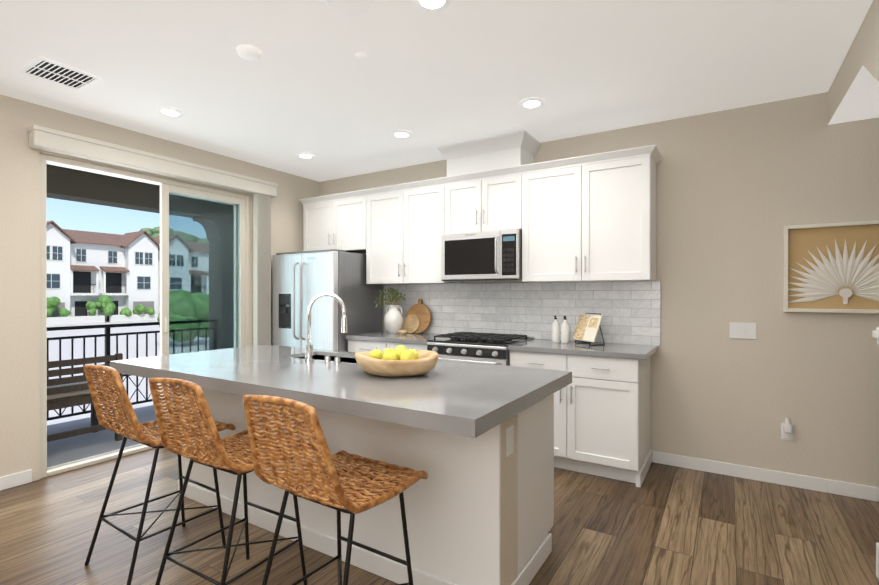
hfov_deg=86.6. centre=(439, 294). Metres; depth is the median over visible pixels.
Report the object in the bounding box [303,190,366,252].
upper cabinet
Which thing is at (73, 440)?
balcony
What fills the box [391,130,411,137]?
recessed light
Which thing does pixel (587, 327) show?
cookbook stand
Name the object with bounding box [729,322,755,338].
switch plate
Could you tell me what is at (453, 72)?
ceiling
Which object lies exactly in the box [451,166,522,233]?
upper cabinet
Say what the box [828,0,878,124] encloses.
wall
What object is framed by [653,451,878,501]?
baseboard
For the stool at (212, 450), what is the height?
1.003 m
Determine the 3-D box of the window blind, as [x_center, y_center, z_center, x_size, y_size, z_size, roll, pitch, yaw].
[-2.326,0.057,4.152,0.111,2.484,2.072,0,0,32]
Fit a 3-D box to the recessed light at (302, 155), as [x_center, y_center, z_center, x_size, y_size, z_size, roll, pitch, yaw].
[-1.316,-1.361,4.577,0.183,0.010,0.183,0,0,26]
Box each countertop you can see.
[110,349,545,439]
[346,331,657,359]
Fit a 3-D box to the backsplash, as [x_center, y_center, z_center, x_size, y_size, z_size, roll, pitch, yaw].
[0.570,0.184,4.402,2.757,0.579,0.013,0,0,32]
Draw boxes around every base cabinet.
[348,340,426,351]
[510,351,651,486]
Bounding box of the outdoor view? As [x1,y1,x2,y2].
[47,220,208,424]
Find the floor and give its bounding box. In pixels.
[0,445,878,584]
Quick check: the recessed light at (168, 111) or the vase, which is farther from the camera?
the vase
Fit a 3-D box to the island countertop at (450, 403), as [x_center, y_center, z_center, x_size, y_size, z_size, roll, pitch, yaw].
[-0.758,0.415,2.470,2.490,0.102,0.700,0,0,32]
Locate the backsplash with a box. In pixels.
[384,281,659,345]
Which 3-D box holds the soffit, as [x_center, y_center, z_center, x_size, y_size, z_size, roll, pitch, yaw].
[0.462,-1.212,4.277,0.730,0.268,0.332,0,0,32]
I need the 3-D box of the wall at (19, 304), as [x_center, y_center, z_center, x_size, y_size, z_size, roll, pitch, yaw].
[-2.314,-0.017,4.421,0.150,2.700,3.020,0,0,32]
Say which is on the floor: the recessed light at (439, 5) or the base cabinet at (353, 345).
the base cabinet at (353, 345)
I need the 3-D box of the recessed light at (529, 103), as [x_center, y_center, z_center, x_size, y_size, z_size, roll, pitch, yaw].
[0.658,-1.359,3.320,0.183,0.010,0.183,0,0,26]
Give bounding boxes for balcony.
[46,164,233,467]
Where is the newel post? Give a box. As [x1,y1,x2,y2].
[872,327,878,579]
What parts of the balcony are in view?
rail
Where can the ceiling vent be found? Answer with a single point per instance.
(48, 70)
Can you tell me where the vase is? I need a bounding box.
[375,287,405,333]
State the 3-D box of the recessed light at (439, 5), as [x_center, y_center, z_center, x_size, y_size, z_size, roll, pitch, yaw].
[-0.033,-1.358,2.148,0.183,0.010,0.183,0,0,26]
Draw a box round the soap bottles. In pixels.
[552,315,568,342]
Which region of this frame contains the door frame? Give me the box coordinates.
[40,153,249,478]
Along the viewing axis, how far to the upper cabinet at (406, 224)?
4.55 m
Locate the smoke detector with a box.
[236,45,261,60]
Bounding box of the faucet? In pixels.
[304,293,346,361]
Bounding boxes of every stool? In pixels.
[83,365,235,584]
[149,378,312,584]
[243,395,427,584]
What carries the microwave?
attached to the upper cabinet at (488, 200)
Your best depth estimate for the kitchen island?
2.15 m
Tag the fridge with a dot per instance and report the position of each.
(301, 280)
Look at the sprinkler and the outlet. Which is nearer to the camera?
the sprinkler
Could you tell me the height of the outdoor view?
39.338 m
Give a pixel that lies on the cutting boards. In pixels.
(417, 320)
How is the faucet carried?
on the island countertop at (450, 403)
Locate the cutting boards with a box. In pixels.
[398,299,430,334]
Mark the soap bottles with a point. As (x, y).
(556, 332)
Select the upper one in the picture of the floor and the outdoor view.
the outdoor view
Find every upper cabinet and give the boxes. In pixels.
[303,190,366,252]
[359,178,461,284]
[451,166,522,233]
[522,146,658,282]
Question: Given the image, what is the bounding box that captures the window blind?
[27,125,277,345]
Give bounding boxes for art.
[783,220,878,312]
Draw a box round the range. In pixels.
[427,332,533,365]
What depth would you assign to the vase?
4.76 m
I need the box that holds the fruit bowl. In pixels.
[354,344,437,376]
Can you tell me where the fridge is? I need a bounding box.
[272,249,381,351]
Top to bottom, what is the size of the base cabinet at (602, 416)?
0.890 m
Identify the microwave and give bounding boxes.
[441,229,521,281]
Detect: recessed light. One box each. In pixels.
[156,107,183,116]
[296,153,314,158]
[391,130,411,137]
[413,0,451,11]
[519,97,544,108]
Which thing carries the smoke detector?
attached to the ceiling
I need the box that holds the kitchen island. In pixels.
[178,356,554,584]
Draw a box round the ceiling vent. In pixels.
[17,56,103,91]
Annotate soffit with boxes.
[443,134,534,177]
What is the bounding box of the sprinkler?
[355,52,367,59]
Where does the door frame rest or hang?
attached to the wall at (19, 304)
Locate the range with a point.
(483, 348)
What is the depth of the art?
3.12 m
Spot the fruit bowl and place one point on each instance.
(400, 360)
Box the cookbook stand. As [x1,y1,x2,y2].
[572,313,604,345]
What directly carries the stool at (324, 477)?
on the floor
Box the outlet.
[781,418,793,440]
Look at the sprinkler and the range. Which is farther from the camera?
the range
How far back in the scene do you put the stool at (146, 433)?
2.27 m
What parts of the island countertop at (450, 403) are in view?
sink button, sink button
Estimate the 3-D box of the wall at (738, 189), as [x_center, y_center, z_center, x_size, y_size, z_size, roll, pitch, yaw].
[1.072,-0.016,4.171,6.170,2.700,0.120,0,0,32]
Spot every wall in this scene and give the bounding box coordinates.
[0,94,319,480]
[320,92,878,486]
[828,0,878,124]
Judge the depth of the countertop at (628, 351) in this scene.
3.62 m
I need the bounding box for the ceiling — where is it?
[0,0,872,181]
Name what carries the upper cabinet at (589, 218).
attached to the wall at (738, 189)

